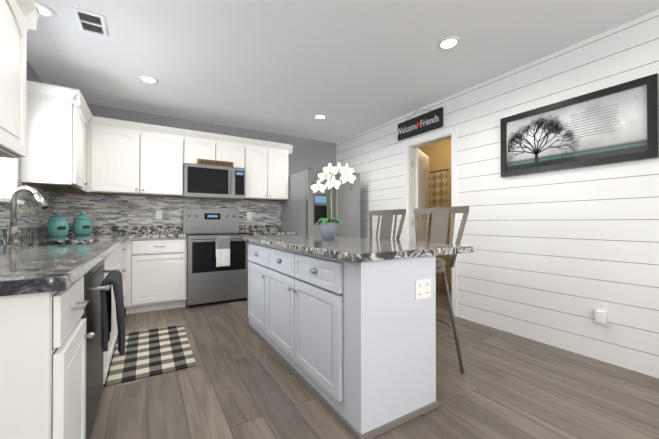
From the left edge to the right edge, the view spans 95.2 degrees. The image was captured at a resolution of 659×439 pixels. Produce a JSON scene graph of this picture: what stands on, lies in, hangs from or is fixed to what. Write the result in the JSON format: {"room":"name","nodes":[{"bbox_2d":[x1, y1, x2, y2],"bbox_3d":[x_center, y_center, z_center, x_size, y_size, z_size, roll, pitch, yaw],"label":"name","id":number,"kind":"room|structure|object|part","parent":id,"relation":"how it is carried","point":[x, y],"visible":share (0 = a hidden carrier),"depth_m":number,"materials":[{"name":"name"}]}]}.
{"room":"kitchen","nodes":[
{"label":"kitchen","id":0,"kind":"room"},
{"bbox_2d":[0,61,54,228],"bbox_3d":[-1.522,-0.188,0.625,0.109,2.520,6.760,0,-1,-31],"label":"wall","id":1,"kind":"structure","parent":0,"point":[31,212],"depth_m":2.77,"materials":[{"name":"tile"}]},
{"bbox_2d":[0,158,23,204],"bbox_3d":[-2.323,-0.572,2.013,0.152,0.890,1.120,0,-1,-31],"label":"window","id":2,"kind":"structure","parent":1,"relation":"in","point":[8,177],"depth_m":2.44,"materials":[{"name":"white"}]},
{"bbox_2d":[0,0,38,158],"bbox_3d":[-1.524,-0.763,1.107,0.398,0.863,1.200,0,-1,-31],"label":"upper cabinet","id":3,"kind":"object","parent":1,"relation":"attached to","point":[18,18],"visible":1,"depth_m":1.51,"materials":[{"name":"white wood"}]},
{"bbox_2d":[20,80,92,193],"bbox_3d":[-2.752,-0.742,3.138,0.398,0.874,1.187,0,-1,-31],"label":"upper cabinet","id":4,"kind":"object","parent":1,"relation":"attached to","point":[58,118],"visible":1,"depth_m":2.70,"materials":[{"name":"white wood"}]},
{"bbox_2d":[55,104,335,232],"bbox_3d":[-1.570,-0.158,4.599,4.140,2.520,0.109,0,-1,-31],"label":"wall","id":5,"kind":"structure","parent":0,"point":[110,210],"depth_m":4.19,"materials":[{"name":"tile"}]},
{"bbox_2d":[87,116,186,197],"bbox_3d":[-2.422,-0.744,3.825,0.994,0.861,0.353,0,-1,-31],"label":"upper cabinet","id":6,"kind":"object","parent":5,"relation":"attached to","point":[127,158],"depth_m":3.65,"materials":[{"name":"white wood"}]},
{"bbox_2d":[156,211,161,218],"bbox_3d":[-2.310,-0.062,4.082,0.072,0.116,0.007,0,-1,-31],"label":"outlet","id":7,"kind":"object","parent":5,"relation":"attached to","point":[158,214],"visible":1,"depth_m":4.08,"materials":[{"name":"white plastic"}]},
{"bbox_2d":[183,130,218,163],"bbox_3d":[-1.804,-0.950,4.201,0.450,0.442,0.353,0,-1,-31],"label":"upper cabinet","id":8,"kind":"object","parent":5,"relation":"attached to","point":[200,145],"depth_m":4.04,"materials":[{"name":"white wood"}]},
{"bbox_2d":[181,159,245,199],"bbox_3d":[-1.625,-0.548,4.239,0.790,0.505,0.467,0,-1,-31],"label":"microwave","id":9,"kind":"object","parent":8,"relation":"attached to","point":[212,182],"depth_m":4.07,"materials":[{"name":"silver metal"}]},
{"bbox_3d":[-1.551,-0.765,4.108,0.460,0.074,0.056,0,-1,-31],"label":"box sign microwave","id":10,"kind":"part","parent":9,"relation":"part of","materials":[{"name":"brown wood"}]},
{"bbox_2d":[219,134,246,167],"bbox_3d":[-1.505,-0.949,4.382,0.450,0.442,0.353,0,-1,-31],"label":"upper cabinet","id":11,"kind":"object","parent":5,"relation":"attached to","point":[233,149],"depth_m":4.27,"materials":[{"name":"white wood"}]},
{"bbox_2d":[247,212,251,219],"bbox_3d":[-1.258,-0.057,4.719,0.072,0.116,0.007,0,-1,-31],"label":"outlet","id":12,"kind":"object","parent":5,"relation":"attached to","point":[249,215],"visible":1,"depth_m":4.72,"materials":[{"name":"white plastic"}]},
{"bbox_2d":[242,138,290,200],"bbox_3d":[-1.017,-0.737,4.675,0.690,0.861,0.353,0,-1,-31],"label":"upper cabinet","id":13,"kind":"object","parent":5,"relation":"attached to","point":[267,161],"depth_m":4.52,"materials":[{"name":"white wood"}]},
{"bbox_2d":[27,0,658,142],"bbox_3d":[0.930,-1.486,2.117,6.040,0.100,7.160,0,-1,-31],"label":"ceiling","id":14,"kind":"structure","parent":0,"point":[347,68],"depth_m":2.58,"materials":[{"name":"white paint"}]},
{"bbox_2d":[34,1,55,17],"bbox_3d":[-1.977,-1.432,2.054,0.170,0.009,0.170,0,-1,-31],"label":"recessed light","id":15,"kind":"object","parent":14,"relation":"in","point":[45,11],"visible":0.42,"depth_m":2.07,"materials":[{"name":"white"}]},
{"bbox_2d":[72,7,107,36],"bbox_3d":[-1.734,-1.429,2.192,0.170,0.012,0.275,0,-1,-31],"label":"ceiling vent","id":16,"kind":"object","parent":14,"relation":"in","point":[90,22],"visible":1,"depth_m":2.18,"materials":[{"name":"white metal"}]},
{"bbox_2d":[139,75,157,83],"bbox_3d":[-1.843,-1.424,3.069,0.170,0.009,0.170,0,-1,-31],"label":"recessed light","id":17,"kind":"object","parent":14,"relation":"in","point":[148,79],"visible":1,"depth_m":3.06,"materials":[{"name":"white plastic"}]},
{"bbox_2d":[314,114,325,118],"bbox_3d":[-0.127,-1.416,4.154,0.170,0.009,0.170,0,-1,-31],"label":"recessed light","id":18,"kind":"object","parent":14,"relation":"in","point":[319,116],"visible":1,"depth_m":4.14,"materials":[{"name":"white"}]},
{"bbox_2d":[437,36,459,49],"bbox_3d":[0.966,-1.429,2.443,0.170,0.009,0.170,0,-1,-31],"label":"recessed light","id":19,"kind":"object","parent":14,"relation":"in","point":[449,42],"visible":1,"depth_m":2.43,"materials":[{"name":"white"}]},
{"bbox_2d":[90,283,658,438],"bbox_3d":[0.930,1.133,2.098,6.040,0.100,7.160,0,-1,-31],"label":"floor","id":20,"kind":"structure","parent":0,"point":[240,380],"depth_m":1.86,"materials":[{"name":"brown wood"}]},
{"bbox_2d":[0,240,125,438],"bbox_3d":[-1.978,0.647,2.205,0.747,0.874,3.567,0,-1,-31],"label":"base cabinet","id":21,"kind":"object","parent":20,"relation":"on","point":[43,336],"visible":0.65,"depth_m":0.84,"materials":[{"name":"white wood"}]},
{"bbox_2d":[0,226,131,295],"bbox_3d":[-1.977,0.139,2.192,0.750,0.140,3.597,0,-1,-31],"label":"countertop","id":22,"kind":"structure","parent":21,"relation":"on","point":[32,262],"depth_m":1.32,"materials":[{"name":"stone"}]},
{"bbox_2d":[7,186,48,243],"bbox_3d":[-2.091,-0.033,2.091,0.239,0.401,0.165,0,-1,-31],"label":"faucet","id":23,"kind":"object","parent":22,"relation":"on","point":[14,232],"visible":1,"depth_m":2.08,"materials":[{"name":"silver metal"}]},
{"bbox_2d":[46,212,68,236],"bbox_3d":[-2.767,0.048,3.069,0.172,0.254,0.177,0,-1,-31],"label":"canister","id":24,"kind":"object","parent":22,"relation":"on","point":[57,225],"visible":1,"depth_m":3.02,"materials":[{"name":"teal ceramic"}]},
{"bbox_2d":[72,212,92,235],"bbox_3d":[-2.780,0.044,3.389,0.180,0.266,0.185,0,-1,-31],"label":"canister","id":25,"kind":"object","parent":22,"relation":"on","point":[83,225],"visible":0.98,"depth_m":3.33,"materials":[{"name":"teal ceramic"}]},
{"bbox_2d":[80,258,119,438],"bbox_3d":[-1.413,0.641,1.316,0.779,0.873,0.599,0,-1,-31],"label":"dishwasher","id":26,"kind":"object","parent":20,"relation":"on","point":[93,277],"visible":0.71,"depth_m":1.40,"materials":[{"name":"silver metal"}]},
{"bbox_2d":[100,270,124,355],"bbox_3d":[-1.038,0.433,1.458,0.098,0.342,0.330,0,-1,-31],"label":"towel","id":27,"kind":"object","parent":26,"relation":"hanging from","point":[114,278],"visible":0.98,"depth_m":1.34,"materials":[{"name":"grey fabric"}]},
{"bbox_2d":[103,324,196,386],"bbox_3d":[-1.506,1.082,2.512,0.600,0.008,1.030,0,-1,-31],"label":"checkered rug","id":28,"kind":"object","parent":20,"relation":"on","point":[154,352],"visible":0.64,"depth_m":2.38,"materials":[{"name":"fabric"}]},
{"bbox_2d":[125,237,186,313],"bbox_3d":[-2.174,0.659,3.793,0.629,0.874,0.647,0,-1,-31],"label":"base cabinet","id":29,"kind":"object","parent":20,"relation":"on","point":[156,275],"visible":1,"depth_m":3.55,"materials":[{"name":"white wood"}]},
{"bbox_2d":[132,226,186,238],"bbox_3d":[-2.159,0.151,3.800,0.601,0.140,0.657,0,-1,-31],"label":"countertop","id":30,"kind":"structure","parent":29,"relation":"on","point":[138,232],"depth_m":3.94,"materials":[{"name":"stone"}]},
{"bbox_2d":[183,209,249,307],"bbox_3d":[-1.558,0.476,4.130,0.766,1.245,0.686,0,-1,-31],"label":"range","id":31,"kind":"object","parent":20,"relation":"on","point":[208,281],"visible":0.92,"depth_m":3.94,"materials":[{"name":"silver metal"}]},
{"bbox_2d":[216,236,229,266],"bbox_3d":[-1.365,0.407,3.859,0.171,0.382,0.053,0,-1,-31],"label":"towel","id":32,"kind":"object","parent":31,"relation":"hanging from","point":[222,250],"visible":0.98,"depth_m":3.84,"materials":[{"name":"white fabric"}]},
{"bbox_2d":[248,242,263,341],"bbox_3d":[-0.427,0.653,2.928,0.567,0.874,0.660,0,-1,-31],"label":"base cabinet","id":33,"kind":"object","parent":20,"relation":"on","point":[255,250],"depth_m":2.82,"materials":[{"name":"grey wood"}]},
{"bbox_2d":[243,235,473,262],"bbox_3d":[0.016,0.191,2.487,0.928,0.040,1.940,0,-1,-31],"label":"countertop","id":34,"kind":"structure","parent":33,"relation":"on","point":[354,249],"depth_m":1.86,"materials":[{"name":"stone"}]},
{"bbox_2d":[311,162,355,239],"bbox_3d":[0.013,-0.156,2.537,0.320,0.654,0.275,0,-1,-31],"label":"orchid plant","id":35,"kind":"object","parent":34,"relation":"on","point":[328,227],"visible":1,"depth_m":2.51,"materials":[{"name":"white plant"}]},
{"bbox_2d":[282,168,359,236],"bbox_3d":[-0.134,0.193,4.765,0.907,1.820,0.987,0,-1,-31],"label":"refrigerator","id":36,"kind":"object","parent":20,"relation":"on","point":[304,208],"visible":0.31,"depth_m":4.43,"materials":[{"name":"grey metal"}]},
{"bbox_2d":[264,245,438,438],"bbox_3d":[0.028,0.647,2.175,0.567,0.874,1.340,0,-1,-31],"label":"base cabinet","id":37,"kind":"object","parent":20,"relation":"on","point":[351,346],"depth_m":1.64,"materials":[{"name":"grey wood"}]},
{"bbox_2d":[415,279,430,299],"bbox_3d":[0.527,0.390,1.691,0.120,0.104,0.008,0,-1,-31],"label":"outlet","id":38,"kind":"object","parent":37,"relation":"attached to","point":[422,289],"visible":1,"depth_m":1.69,"materials":[{"name":"white plastic"}]},
{"bbox_2d":[369,209,405,239],"bbox_3d":[0.346,0.499,2.732,0.510,1.182,0.506,0,-1,-31],"label":"bar stool","id":39,"kind":"object","parent":20,"relation":"on","point":[386,224],"visible":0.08,"depth_m":2.84,"materials":[{"name":"grey"}]},
{"bbox_2d":[414,206,468,373],"bbox_3d":[0.659,0.495,2.214,0.510,1.182,0.506,0,-1,-31],"label":"bar stool","id":40,"kind":"object","parent":20,"relation":"on","point":[439,224],"visible":0.33,"depth_m":2.23,"materials":[{"name":"grey"}]},
{"bbox_3d":[-0.947,0.665,4.539,0.699,0.874,0.640,0,-1,-31],"label":"base cabinet","id":41,"kind":"object","parent":20,"relation":"on","visible":0},
{"bbox_2d":[239,225,296,235],"bbox_3d":[-0.947,0.157,4.544,0.701,0.140,0.637,0,-1,-31],"label":"countertop","id":42,"kind":"structure","parent":41,"relation":"on","point":[259,230],"depth_m":4.70,"materials":[{"name":"stone"}]},
{"bbox_2d":[417,138,451,285],"bbox_3d":[1.061,-0.161,4.255,0.004,2.520,2.700,0,-1,-31],"label":"wall","id":43,"kind":"structure","parent":0,"point":[438,154],"depth_m":3.68,"materials":[{"name":"beige paint"}]},
{"bbox_2d":[429,169,448,222],"bbox_3d":[1.847,-0.345,5.234,0.029,1.001,0.520,0,-1,-31],"label":"curtain","id":44,"kind":"object","parent":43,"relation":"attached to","point":[438,188],"depth_m":5.19,"materials":[{"name":"brown fabric"}]},
{"bbox_2d":[336,9,658,377],"bbox_3d":[1.922,-0.172,2.708,0.120,2.520,6.760,0,-1,-31],"label":"wall","id":45,"kind":"structure","parent":0,"point":[553,257],"depth_m":2.59,"materials":[{"name":"white wood"}]},
{"bbox_2d":[398,107,442,140],"bbox_3d":[1.137,-1.249,3.848,0.020,0.321,0.730,0,-1,-31],"label":"welcome sign","id":46,"kind":"object","parent":45,"relation":"attached to","point":[415,121],"visible":0.98,"depth_m":3.80,"materials":[{"name":"black wood"}]},
{"bbox_2d":[397,124,417,133],"bbox_3d":[1.030,-1.207,4.006,0.002,0.086,0.385,0,-1,-31],"label":"lettering","id":47,"kind":"object","parent":46,"relation":"attached to","point":[406,128],"visible":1,"depth_m":4.01,"materials":[{"name":"white paint"}]},
{"bbox_2d":[421,115,438,125],"bbox_3d":[1.223,-1.209,3.687,0.002,0.086,0.277,0,-1,-31],"label":"lettering","id":48,"kind":"object","parent":46,"relation":"attached to","point":[430,120],"visible":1,"depth_m":3.67,"materials":[{"name":"white"}]},
{"bbox_2d":[415,148,428,242],"bbox_3d":[1.352,0.062,4.367,0.035,2.060,0.660,0,0,31],"label":"open door leaf","id":49,"kind":"structure","parent":45,"relation":"in","point":[421,179],"depth_m":4.27,"materials":[{"name":"white wood"}]},
{"bbox_2d":[404,126,457,316],"bbox_3d":[1.277,0.023,3.765,0.139,2.145,0.810,0,-1,-31],"label":"door frame","id":50,"kind":"structure","parent":45,"relation":"attached to","point":[410,146],"depth_m":3.85,"materials":[{"name":"white wood"}]},
{"bbox_2d":[500,73,658,176],"bbox_3d":[1.961,-0.704,2.501,0.030,0.570,1.060,0,-1,-31],"label":"framed picture","id":51,"kind":"object","parent":45,"relation":"attached to","point":[618,123],"visible":1,"depth_m":2.38,"materials":[{"name":"black wood"}]},
{"bbox_2d":[595,300,607,323],"bbox_3d":[2.071,0.706,2.298,0.041,0.158,0.072,0,-1,-31],"label":"outlet","id":52,"kind":"object","parent":45,"relation":"attached to","point":[601,313],"visible":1,"depth_m":2.29,"materials":[{"name":"white plastic"}]}
]}

